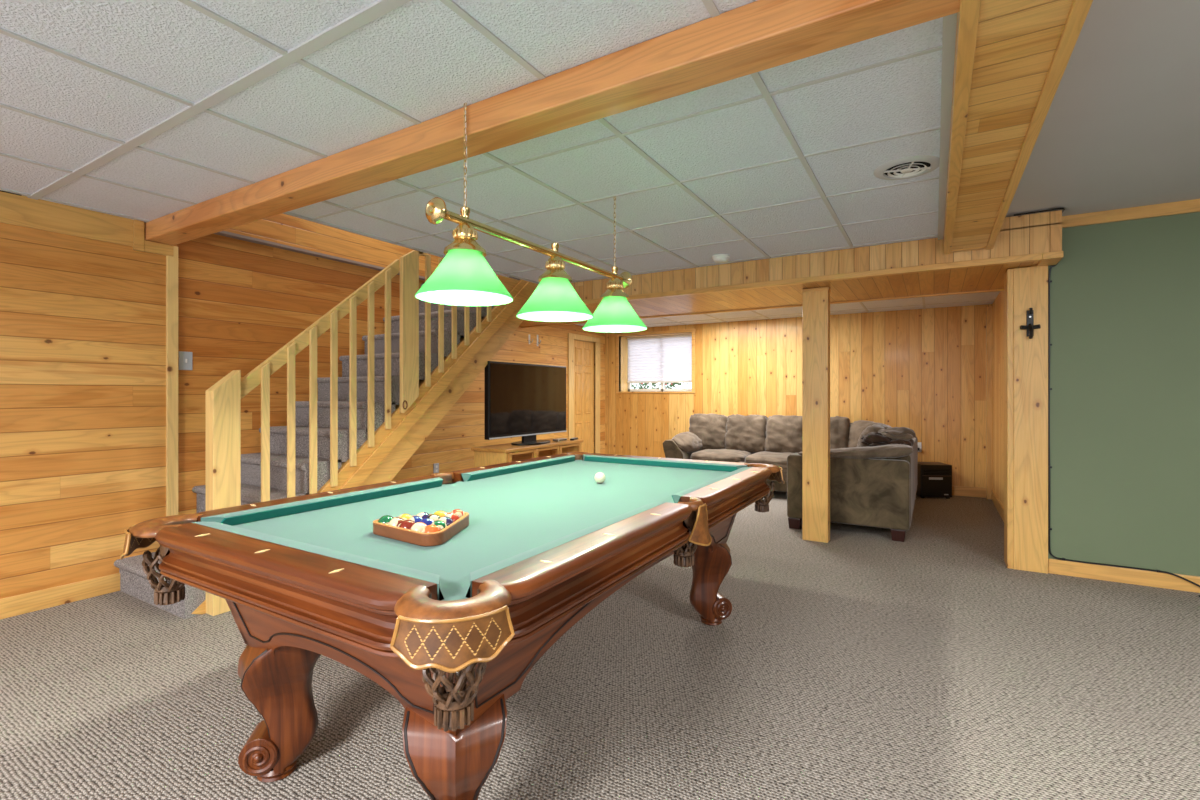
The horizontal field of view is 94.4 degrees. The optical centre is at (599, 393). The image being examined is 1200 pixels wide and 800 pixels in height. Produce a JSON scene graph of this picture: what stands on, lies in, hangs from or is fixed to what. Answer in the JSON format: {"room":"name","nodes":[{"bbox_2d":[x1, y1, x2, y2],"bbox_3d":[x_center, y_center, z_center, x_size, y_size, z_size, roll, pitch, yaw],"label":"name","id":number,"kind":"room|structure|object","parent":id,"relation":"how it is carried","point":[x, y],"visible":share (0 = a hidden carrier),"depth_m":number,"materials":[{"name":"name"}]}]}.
{"room":"basement game room","nodes":[
{"label":"basement game room","id":0,"kind":"room"},
{"bbox_2d":[0,213,442,598],"bbox_3d":[-3.106,-0.930,3.500,0.270,4.300,9.200,0,0,31],"label":"wall","id":1,"kind":"structure","parent":0,"point":[83,320],"depth_m":3.30,"materials":[{"name":"brown wood"}]},
{"bbox_2d":[0,573,119,619],"bbox_3d":[-4.102,1.165,1.567,0.014,0.110,4.860,0,0,31],"label":"baseboard","id":2,"kind":"structure","parent":1,"relation":"attached to","point":[29,602],"depth_m":3.20,"materials":[{"name":"brown wood"}]},
{"bbox_2d":[0,191,132,246],"bbox_3d":[-4.147,-1.010,1.493,0.012,0.170,4.687,0,0,31],"label":"trim","id":3,"kind":"structure","parent":1,"relation":"attached to","point":[18,210],"depth_m":3.22,"materials":[{"name":"brown wood"}]},
{"bbox_2d":[133,219,173,256],"bbox_3d":[-2.882,-0.999,3.591,0.024,0.192,0.213,0,0,31],"label":"trim","id":4,"kind":"structure","parent":1,"relation":"attached to","point":[139,244],"depth_m":3.54,"materials":[{"name":"brown wood"}]},
{"bbox_2d":[166,246,177,515],"bbox_3d":[-2.852,0.121,3.692,0.068,2.197,0.064,0,0,31],"label":"trim","id":5,"kind":"structure","parent":1,"relation":"attached to","point":[171,262],"depth_m":3.67,"materials":[{"name":"brown wood"}]},
{"bbox_2d":[214,231,424,280],"bbox_3d":[-1.763,-1.142,5.551,0.120,0.020,4.300,0,0,31],"label":"trim","id":6,"kind":"structure","parent":1,"relation":"attached to","point":[222,233],"depth_m":4.41,"materials":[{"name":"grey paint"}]},
{"bbox_2d":[177,234,424,514],"bbox_3d":[-2.029,-0.090,5.244,0.120,2.620,3.500,0,0,31],"label":"wall","id":7,"kind":"structure","parent":0,"point":[240,302],"depth_m":4.15,"materials":[{"name":"brown wood"}]},
{"bbox_2d":[179,351,191,369],"bbox_3d":[-2.822,-0.223,3.790,0.018,0.125,0.080,0,0,31],"label":"light switch","id":8,"kind":"object","parent":7,"relation":"attached to","point":[185,358],"visible":1,"depth_m":3.79,"materials":[{"name":"grey plastic"}]},
{"bbox_2d":[0,0,956,283],"bbox_3d":[-1.585,-1.110,1.769,4.660,0.070,7.800,0,0,31],"label":"ceiling","id":9,"kind":"structure","parent":0,"point":[142,110],"depth_m":2.26,"materials":[{"name":"tile"}]},
{"bbox_2d":[415,103,646,332],"bbox_3d":[-0.213,-0.730,2.587,0.358,0.745,1.503,0,0,31],"label":"lamp","id":10,"kind":"object","parent":9,"relation":"hanging from","point":[464,277],"visible":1,"depth_m":2.35,"materials":[{"name":"green glass"}]},
{"bbox_2d":[145,0,959,244],"bbox_3d":[-0.987,-1.037,2.491,4.398,0.114,0.157,0,0,31],"label":"ceiling beam","id":11,"kind":"structure","parent":9,"relation":"attached to","point":[759,35],"depth_m":1.87,"materials":[{"name":"brown wood"}]},
{"bbox_2d":[712,254,729,262],"bbox_3d":[0.966,-1.072,4.436,0.140,0.046,0.140,0,0,31],"label":"smoke detector","id":12,"kind":"object","parent":9,"relation":"attached to","point":[720,258],"visible":1,"depth_m":4.39,"materials":[{"name":"white plastic"}]},
{"bbox_2d":[519,210,1063,327],"bbox_3d":[0.963,-1.017,5.429,5.354,0.310,1.202,0,0,31],"label":"ceiling bulkhead","id":13,"kind":"object","parent":9,"relation":"attached to","point":[917,268],"visible":0.73,"depth_m":4.44,"materials":[{"name":"brown wood"}]},
{"bbox_2d":[874,155,939,179],"bbox_3d":[1.490,-1.087,2.700,0.292,0.016,0.292,0,0,31],"label":"ceiling vent","id":14,"kind":"object","parent":9,"relation":"in","point":[911,166],"visible":0.98,"depth_m":2.68,"materials":[{"name":"silver metal"}]},
{"bbox_2d":[391,324,604,480],"bbox_3d":[-1.436,0.062,6.755,0.120,2.315,5.700,0,0,31],"label":"wall","id":15,"kind":"structure","parent":0,"point":[449,445],"depth_m":6.63,"materials":[{"name":"brown wood"}]},
{"bbox_2d":[433,463,438,473],"bbox_3d":[-1.782,0.820,6.053,0.010,0.120,0.074,0,0,31],"label":"wall outlet","id":16,"kind":"object","parent":15,"relation":"attached to","point":[436,465],"visible":0.86,"depth_m":6.05,"materials":[{"name":"grey plastic"}]},
{"bbox_2d":[568,333,599,452],"bbox_3d":[-0.264,0.163,8.628,0.080,2.115,0.908,0,0,31],"label":"door","id":17,"kind":"structure","parent":15,"relation":"in","point":[581,362],"depth_m":8.67,"materials":[{"name":"brown wood"}]},
{"bbox_2d":[0,491,1199,799],"bbox_3d":[1.013,1.280,2.366,9.100,0.120,11.500,0,0,31],"label":"floor","id":18,"kind":"structure","parent":0,"point":[862,663],"depth_m":2.28,"materials":[{"name":"carpet"}]},
{"bbox_2d":[114,250,538,618],"bbox_3d":[-3.017,-0.228,5.406,3.999,2.895,3.375,0,0,31],"label":"staircase","id":19,"kind":"structure","parent":18,"relation":"on","point":[364,425],"depth_m":3.96,"materials":[{"name":"wood"}]},
{"bbox_2d":[120,452,784,799],"bbox_3d":[-0.223,0.806,2.384,1.468,0.829,2.524,0,0,31],"label":"pool table","id":20,"kind":"object","parent":18,"relation":"on","point":[453,629],"visible":0.98,"depth_m":1.56,"materials":[{"name":"green fabric"}]},
{"bbox_2d":[154,580,184,604],"bbox_3d":[-1.333,0.617,1.723,0.077,0.058,0.075,0,0,-14],"label":"pocket","id":21,"kind":"object","parent":20,"relation":"on","point":[170,592],"depth_m":1.70,"materials":[{"name":"leather"}]},
{"bbox_2d":[201,518,223,522],"bbox_3d":[-0.996,0.416,2.185,0.046,0.032,0.995,0,0,31],"label":"cushion","id":22,"kind":"object","parent":20,"relation":"on","point":[220,520],"depth_m":1.78,"materials":[{"name":"green fabric"}]},
{"bbox_2d":[191,522,439,585],"bbox_3d":[-0.783,0.398,1.453,1.075,0.006,0.050,0,0,31],"label":"cushion","id":23,"kind":"object","parent":20,"relation":"on","point":[420,576],"depth_m":1.37,"materials":[{"name":"green fabric"}]},
{"bbox_2d":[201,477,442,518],"bbox_3d":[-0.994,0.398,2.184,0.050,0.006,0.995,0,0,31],"label":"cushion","id":24,"kind":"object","parent":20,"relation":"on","point":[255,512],"depth_m":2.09,"materials":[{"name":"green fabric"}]},
{"bbox_2d":[220,480,442,525],"bbox_3d":[-0.978,0.416,2.184,0.022,0.032,0.954,0,0,31],"label":"cushion","id":25,"kind":"object","parent":20,"relation":"on","point":[260,515],"depth_m":2.08,"materials":[{"name":"green fabric"}]},
{"bbox_2d":[378,515,392,523],"bbox_3d":[-0.666,0.407,1.734,0.054,0.054,0.054,0,0,-32],"label":"ball","id":26,"kind":"object","parent":20,"relation":"on","point":[385,519],"visible":0.42,"depth_m":1.72,"materials":[{"name":"green plastic"}]},
{"bbox_2d":[388,517,404,526],"bbox_3d":[-0.622,0.407,1.703,0.054,0.054,0.054,0,0,-32],"label":"ball","id":27,"kind":"object","parent":20,"relation":"on","point":[397,521],"visible":0.42,"depth_m":1.69,"materials":[{"name":"white plastic"}]},
{"bbox_2d":[398,514,411,519],"bbox_3d":[-0.617,0.407,1.757,0.054,0.054,0.054,0,0,-36],"label":"ball","id":28,"kind":"object","parent":20,"relation":"on","point":[403,516],"visible":0.2,"depth_m":1.75,"materials":[{"name":"yellow plastic"}]},
{"bbox_2d":[399,520,414,528],"bbox_3d":[-0.577,0.407,1.672,0.054,0.054,0.054,0,0,-39],"label":"ball","id":29,"kind":"object","parent":20,"relation":"on","point":[407,524],"visible":0.41,"depth_m":1.66,"materials":[{"name":"red plastic"}]},
{"bbox_2d":[408,516,422,522],"bbox_3d":[-0.572,0.407,1.726,0.054,0.054,0.054,0,0,-34],"label":"ball","id":30,"kind":"object","parent":20,"relation":"on","point":[415,519],"visible":0.21,"depth_m":1.71,"materials":[{"name":"blue plastic"}]},
{"bbox_2d":[410,522,426,531],"bbox_3d":[-0.533,0.407,1.641,0.054,0.054,0.054,0,0,-38],"label":"ball","id":31,"kind":"object","parent":20,"relation":"on","point":[419,526],"visible":0.48,"depth_m":1.62,"materials":[{"name":"white plastic"}]},
{"bbox_2d":[373,512,468,545],"bbox_3d":[-0.524,0.414,1.748,0.295,0.036,0.266,0,0,35],"label":"ball rack","id":32,"kind":"object","parent":20,"relation":"on","point":[385,530],"visible":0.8,"depth_m":1.63,"materials":[{"name":"brown wood"}]},
{"bbox_2d":[416,512,428,518],"bbox_3d":[-0.568,0.407,1.780,0.054,0.054,0.054,0,0,-30],"label":"ball","id":33,"kind":"object","parent":20,"relation":"on","point":[423,515],"visible":0.25,"depth_m":1.77,"materials":[{"name":"white plastic"}]},
{"bbox_2d":[420,518,433,525],"bbox_3d":[-0.528,0.407,1.695,0.054,0.054,0.054,0,0,-37],"label":"ball","id":34,"kind":"object","parent":20,"relation":"on","point":[428,521],"visible":0.29,"depth_m":1.68,"materials":[{"name":"blue plastic"}]},
{"bbox_2d":[422,525,440,532],"bbox_3d":[-0.488,0.407,1.609,0.054,0.054,0.054,0,0,-40],"label":"ball","id":35,"kind":"object","parent":20,"relation":"on","point":[430,528],"visible":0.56,"depth_m":1.59,"materials":[{"name":"orange plastic"}]},
{"bbox_2d":[427,514,440,520],"bbox_3d":[-0.523,0.407,1.749,0.054,0.054,0.054,0,0,-34],"label":"ball","id":36,"kind":"object","parent":20,"relation":"on","point":[435,517],"visible":0.33,"depth_m":1.74,"materials":[{"name":"white plastic"}]},
{"bbox_2d":[437,581,439,599],"bbox_3d":[-0.783,0.416,1.452,1.075,0.032,0.046,0,0,31],"label":"cushion","id":37,"kind":"object","parent":20,"relation":"on","point":[438,582],"depth_m":1.16,"materials":[{"name":"green fabric"}]},
{"bbox_2d":[431,520,446,529],"bbox_3d":[-0.483,0.407,1.663,0.054,0.054,0.054,0,0,-33],"label":"ball","id":38,"kind":"object","parent":20,"relation":"on","point":[441,524],"visible":0.23,"depth_m":1.65,"materials":[{"name":"green plastic"}]},
{"bbox_2d":[434,510,446,516],"bbox_3d":[-0.518,0.407,1.803,0.054,0.054,0.054,0,0,-35],"label":"ball","id":39,"kind":"object","parent":20,"relation":"on","point":[440,513],"visible":0.26,"depth_m":1.79,"materials":[{"name":"yellow plastic"}]},
{"bbox_2d":[438,516,452,525],"bbox_3d":[-0.479,0.407,1.718,0.054,0.054,0.054,0,0,-30],"label":"ball","id":40,"kind":"object","parent":20,"relation":"on","point":[446,519],"visible":0.2,"depth_m":1.71,"materials":[{"name":"plastic"}]},
{"bbox_2d":[445,513,458,521],"bbox_3d":[-0.474,0.407,1.772,0.054,0.054,0.054,0,0,-33],"label":"ball","id":41,"kind":"object","parent":20,"relation":"on","point":[453,516],"visible":0.42,"depth_m":1.76,"materials":[{"name":"red plastic"}]},
{"bbox_2d":[434,683,473,731],"bbox_3d":[-0.287,0.617,1.093,0.075,0.058,0.077,0,0,-14],"label":"pocket","id":42,"kind":"object","parent":20,"relation":"on","point":[452,714],"depth_m":1.06,"materials":[{"name":"leather"}]},
{"bbox_2d":[450,509,464,517],"bbox_3d":[-0.469,0.407,1.825,0.054,0.054,0.054,0,0,-34],"label":"ball","id":43,"kind":"object","parent":20,"relation":"on","point":[460,513],"visible":0.26,"depth_m":1.81,"materials":[{"name":"orange plastic"}]},
{"bbox_2d":[462,475,470,480],"bbox_3d":[-0.410,0.416,3.159,0.046,0.032,0.995,0,0,31],"label":"cushion","id":44,"kind":"object","parent":20,"relation":"on","point":[464,477],"depth_m":2.74,"materials":[{"name":"green fabric"}]},
{"bbox_2d":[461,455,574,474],"bbox_3d":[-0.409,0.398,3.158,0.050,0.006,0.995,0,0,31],"label":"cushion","id":45,"kind":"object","parent":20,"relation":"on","point":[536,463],"depth_m":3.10,"materials":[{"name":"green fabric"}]},
{"bbox_2d":[468,457,574,480],"bbox_3d":[-0.401,0.416,3.144,0.022,0.032,0.954,0,0,31],"label":"cushion","id":46,"kind":"object","parent":20,"relation":"on","point":[481,475],"depth_m":3.05,"materials":[{"name":"green fabric"}]},
{"bbox_2d":[470,502,665,583],"bbox_3d":[-0.038,0.398,1.609,0.050,0.006,0.995,0,0,31],"label":"cushion","id":47,"kind":"object","parent":20,"relation":"on","point":[488,571],"depth_m":1.45,"materials":[{"name":"green fabric"}]},
{"bbox_2d":[594,472,604,483],"bbox_3d":[0.000,0.407,2.680,0.054,0.054,0.054,0,0,31],"label":"cue ball","id":48,"kind":"object","parent":20,"relation":"on","point":[599,477],"visible":1,"depth_m":2.66,"materials":[{"name":"beige plastic"}]},
{"bbox_2d":[583,454,746,466],"bbox_3d":[0.336,0.398,3.315,1.075,0.006,0.050,0,0,31],"label":"cushion","id":49,"kind":"object","parent":20,"relation":"on","point":[680,463],"depth_m":3.30,"materials":[{"name":"green fabric"}]},
{"bbox_2d":[672,495,679,502],"bbox_3d":[0.549,0.416,2.583,0.046,0.032,0.995,0,0,31],"label":"cushion","id":50,"kind":"object","parent":20,"relation":"on","point":[676,498],"depth_m":2.17,"materials":[{"name":"green fabric"}]},
{"bbox_2d":[674,549,693,566],"bbox_3d":[0.312,0.607,2.062,0.077,0.058,0.075,0,0,31],"label":"pocket","id":51,"kind":"object","parent":20,"relation":"on","point":[682,557],"depth_m":2.03,"materials":[{"name":"leather"}]},
{"bbox_2d":[673,467,751,496],"bbox_3d":[0.548,0.398,2.583,0.050,0.006,0.995,0,0,31],"label":"cushion","id":52,"kind":"object","parent":20,"relation":"on","point":[724,477],"depth_m":2.47,"materials":[{"name":"green fabric"}]},
{"bbox_2d":[755,500,768,511],"bbox_3d":[0.887,0.617,3.045,0.077,0.058,0.075,0,0,-14],"label":"pocket","id":53,"kind":"object","parent":20,"relation":"on","point":[760,505],"depth_m":3.01,"materials":[{"name":"leather"}]},
{"bbox_2d":[471,438,582,467],"bbox_3d":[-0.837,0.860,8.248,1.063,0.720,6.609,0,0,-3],"label":"tv stand","id":54,"kind":"object","parent":18,"relation":"on","point":[499,453],"visible":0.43,"depth_m":5.25,"materials":[{"name":"brown wood"}]},
{"bbox_2d":[485,361,566,445],"bbox_3d":[-0.686,0.102,5.557,0.300,0.794,1.240,0,0,31],"label":"television","id":55,"kind":"object","parent":54,"relation":"on","point":[527,401],"visible":0.99,"depth_m":5.45,"materials":[{"name":"black plastic"}]},
{"bbox_2d":[553,438,566,440],"bbox_3d":[-0.417,0.484,5.827,0.072,0.022,0.180,0,0,28],"label":"cable box","id":56,"kind":"object","parent":54,"relation":"on","point":[558,439],"visible":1,"depth_m":5.78,"materials":[{"name":"silver metal"}]},
{"bbox_2d":[663,413,917,541],"bbox_3d":[1.923,0.743,6.252,2.855,0.955,2.410,0,0,31],"label":"sectional sofa","id":57,"kind":"object","parent":18,"relation":"on","point":[875,486],"visible":0.76,"depth_m":5.01,"materials":[{"name":"grey fabric"}]},
{"bbox_2d":[689,413,726,450],"bbox_3d":[1.476,0.528,7.511,0.554,0.523,0.356,0,0,31],"label":"cushion","id":58,"kind":"object","parent":57,"relation":"on","point":[711,429],"depth_m":7.37,"materials":[{"name":"fabric"}]},
{"bbox_2d":[691,449,753,461],"bbox_3d":[1.597,0.821,7.160,0.690,0.198,0.846,0,0,31],"label":"seat cushion","id":59,"kind":"object","parent":57,"relation":"on","point":[725,455],"depth_m":6.88,"materials":[{"name":"fabric"}]},
{"bbox_2d":[725,414,767,452],"bbox_3d":[1.916,0.531,7.247,0.564,0.519,0.359,0,0,31],"label":"cushion","id":60,"kind":"object","parent":57,"relation":"on","point":[748,434],"depth_m":7.12,"materials":[{"name":"fabric"}]},
{"bbox_2d":[745,451,792,468],"bbox_3d":[2.184,0.821,6.809,0.678,0.197,0.846,0,0,31],"label":"seat cushion","id":61,"kind":"object","parent":57,"relation":"on","point":[778,458],"depth_m":6.56,"materials":[{"name":"fabric"}]},
{"bbox_2d":[764,415,801,452],"bbox_3d":[2.360,0.530,6.980,0.556,0.518,0.352,0,0,31],"label":"cushion","id":62,"kind":"object","parent":57,"relation":"on","point":[782,434],"depth_m":6.88,"materials":[{"name":"fabric"}]},
{"bbox_2d":[830,416,849,448],"bbox_3d":[2.776,0.531,6.735,0.500,0.531,0.350,0,0,31],"label":"cushion","id":63,"kind":"object","parent":57,"relation":"on","point":[839,426],"depth_m":6.56,"materials":[{"name":"fabric"}]},
{"bbox_2d":[848,420,882,447],"bbox_3d":[3.090,0.538,6.423,0.311,0.456,0.529,0,0,-19],"label":"cushion","id":64,"kind":"object","parent":57,"relation":"on","point":[855,428],"depth_m":6.45,"materials":[{"name":"fabric"}]},
{"bbox_2d":[857,424,889,446],"bbox_3d":[2.638,0.545,5.323,0.348,0.504,0.626,0,0,31],"label":"cushion","id":65,"kind":"object","parent":57,"relation":"on","point":[875,428],"depth_m":5.14,"materials":[{"name":"fabric"}]},
{"bbox_2d":[861,427,915,446],"bbox_3d":[2.565,0.413,4.958,0.431,0.232,0.325,0,0,31],"label":"throw blanket","id":66,"kind":"object","parent":57,"relation":"on","point":[893,435],"visible":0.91,"depth_m":4.87,"materials":[{"name":"brown fabric"}]},
{"bbox_2d":[802,287,830,542],"bbox_3d":[1.804,0.175,4.638,0.210,2.090,0.130,0,0,31],"label":"support post","id":67,"kind":"object","parent":18,"relation":"on","point":[815,301],"visible":1,"depth_m":4.58,"materials":[{"name":"brown wood"}]},
{"bbox_2d":[916,462,951,498],"bbox_3d":[3.919,1.024,6.590,0.336,0.392,0.312,0,0,7],"label":"space heater","id":68,"kind":"object","parent":18,"relation":"on","point":[934,478],"visible":0.89,"depth_m":6.45,"materials":[{"name":"brown plastic"}]},
{"bbox_2d":[924,469,949,474],"bbox_3d":[3.901,0.910,6.443,0.286,0.070,0.005,0,0,7],"label":"vent","id":69,"kind":"object","parent":68,"relation":"attached to","point":[926,471],"depth_m":6.44,"materials":[{"name":"black plastic"}]},
{"bbox_2d":[1004,265,1047,573],"bbox_3d":[2.991,0.176,3.910,0.224,2.088,0.215,0,0,31],"label":"boxed column","id":70,"kind":"structure","parent":18,"relation":"on","point":[1025,359],"depth_m":3.83,"materials":[{"name":"brown wood"}]},
{"bbox_2d":[1020,308,1040,338],"bbox_3d":[2.929,-0.475,3.782,0.114,0.210,0.072,0,0,31],"label":"wall hook","id":71,"kind":"object","parent":70,"relation":"attached to","point":[1029,327],"visible":1,"depth_m":3.80,"materials":[{"name":"black metal"}]},
{"bbox_2d":[575,291,999,327],"bbox_3d":[1.760,-1.063,6.910,5.500,0.054,2.260,0,0,31],"label":"ceiling","id":72,"kind":"structure","parent":0,"point":[983,298],"depth_m":6.90,"materials":[{"name":"wood"}]},
{"bbox_2d":[605,304,991,487],"bbox_3d":[2.327,0.062,7.853,5.500,2.315,0.060,0,0,31],"label":"wall","id":73,"kind":"structure","parent":0,"point":[923,371],"depth_m":7.21,"materials":[{"name":"brown wood"}]},
{"bbox_2d":[614,329,695,392],"bbox_3d":[0.926,-0.488,8.858,1.397,0.973,0.380,0,0,31],"label":"window","id":74,"kind":"structure","parent":73,"relation":"in","point":[625,387],"depth_m":9.02,"materials":[{"name":"brown wood"}]},
{"bbox_2d":[627,334,691,382],"bbox_3d":[0.985,-0.548,8.937,1.227,0.752,0.035,0,0,31],"label":"window blind","id":75,"kind":"object","parent":74,"relation":"attached to","point":[653,359],"visible":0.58,"depth_m":8.94,"materials":[{"name":"white fabric"}]},
{"bbox_2d":[952,486,985,497],"bbox_3d":[2.342,1.163,7.801,5.180,0.115,0.014,0,0,31],"label":"baseboard","id":76,"kind":"structure","parent":73,"relation":"attached to","point":[956,490],"depth_m":6.58,"materials":[{"name":"brown wood"}]},
{"bbox_2d":[992,265,1035,506],"bbox_3d":[3.876,0.062,5.208,0.120,2.315,2.880,0,0,31],"label":"wall","id":77,"kind":"structure","parent":0,"point":[998,304],"depth_m":5.84,"materials":[{"name":"brown wood"}]},
{"bbox_2d":[986,307,992,498],"bbox_3d":[4.064,0.110,5.695,0.060,2.220,1.849,0,0,31],"label":"trim","id":78,"kind":"structure","parent":77,"relation":"attached to","point":[989,310],"depth_m":6.40,"materials":[{"name":"brown wood"}]},
{"bbox_2d":[991,490,1003,521],"bbox_3d":[3.793,1.163,5.199,0.014,0.115,2.780,0,0,31],"label":"baseboard","id":79,"kind":"structure","parent":77,"relation":"attached to","point":[994,498],"depth_m":5.79,"materials":[{"name":"brown wood"}]},
{"bbox_2d":[943,0,1092,254],"bbox_3d":[0.570,-1.084,0.567,0.281,0.232,7.560,0,0,31],"label":"ceiling soffit","id":80,"kind":"structure","parent":0,"point":[1011,59],"depth_m":1.83,"materials":[{"name":"brown wood"}]},
{"bbox_2d":[1006,0,1199,216],"bbox_3d":[2.344,-1.221,-0.370,4.000,0.058,8.180,0,0,31],"label":"ceiling","id":81,"kind":"structure","parent":0,"point":[1120,129],"depth_m":2.40,"materials":[{"name":"white paint"}]},
{"bbox_2d":[1048,212,1199,575],"bbox_3d":[4.598,-0.005,2.954,3.560,2.450,0.160,0,0,31],"label":"wall","id":82,"kind":"structure","parent":0,"point":[1125,295],"depth_m":3.58,"materials":[{"name":"green paint"}]},
{"bbox_2d":[1013,208,1199,596],"bbox_3d":[3.290,0.015,3.484,1.150,2.406,0.278,0,0,31],"label":"cable","id":83,"kind":"object","parent":82,"relation":"attached to","point":[1062,209],"visible":0.88,"depth_m":3.77,"materials":[{"name":"black plastic"}]},
{"bbox_2d":[1048,558,1199,592],"bbox_3d":[4.562,1.171,2.870,3.535,0.098,0.020,0,0,31],"label":"baseboard","id":84,"kind":"structure","parent":82,"relation":"attached to","point":[1055,566],"depth_m":3.57,"materials":[{"name":"brown wood"}]},
{"bbox_2d":[1062,199,1199,227],"bbox_3d":[4.578,-1.153,2.862,3.500,0.077,0.018,0,0,31],"label":"trim","id":85,"kind":"structure","parent":82,"relation":"attached to","point":[1187,206],"depth_m":3.56,"materials":[{"name":"brown wood"}]},
{"label":"outside","id":86,"kind":"structure","parent":0,"visible":0},
{"bbox_3d":[2.056,0.620,11.189,10.000,0.100,4.700,0,0,31],"label":"ground","id":87,"kind":"structure","parent":86,"visible":0},
{"bbox_2d":[631,383,690,388],"bbox_3d":[0.311,-0.011,10.721,2.772,1.144,0.813,0,0,31],"label":"shrub","id":88,"kind":"object","parent":87,"relation":"on","point":[640,384],"visible":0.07,"depth_m":10.21,"materials":[{"name":"green plant"}]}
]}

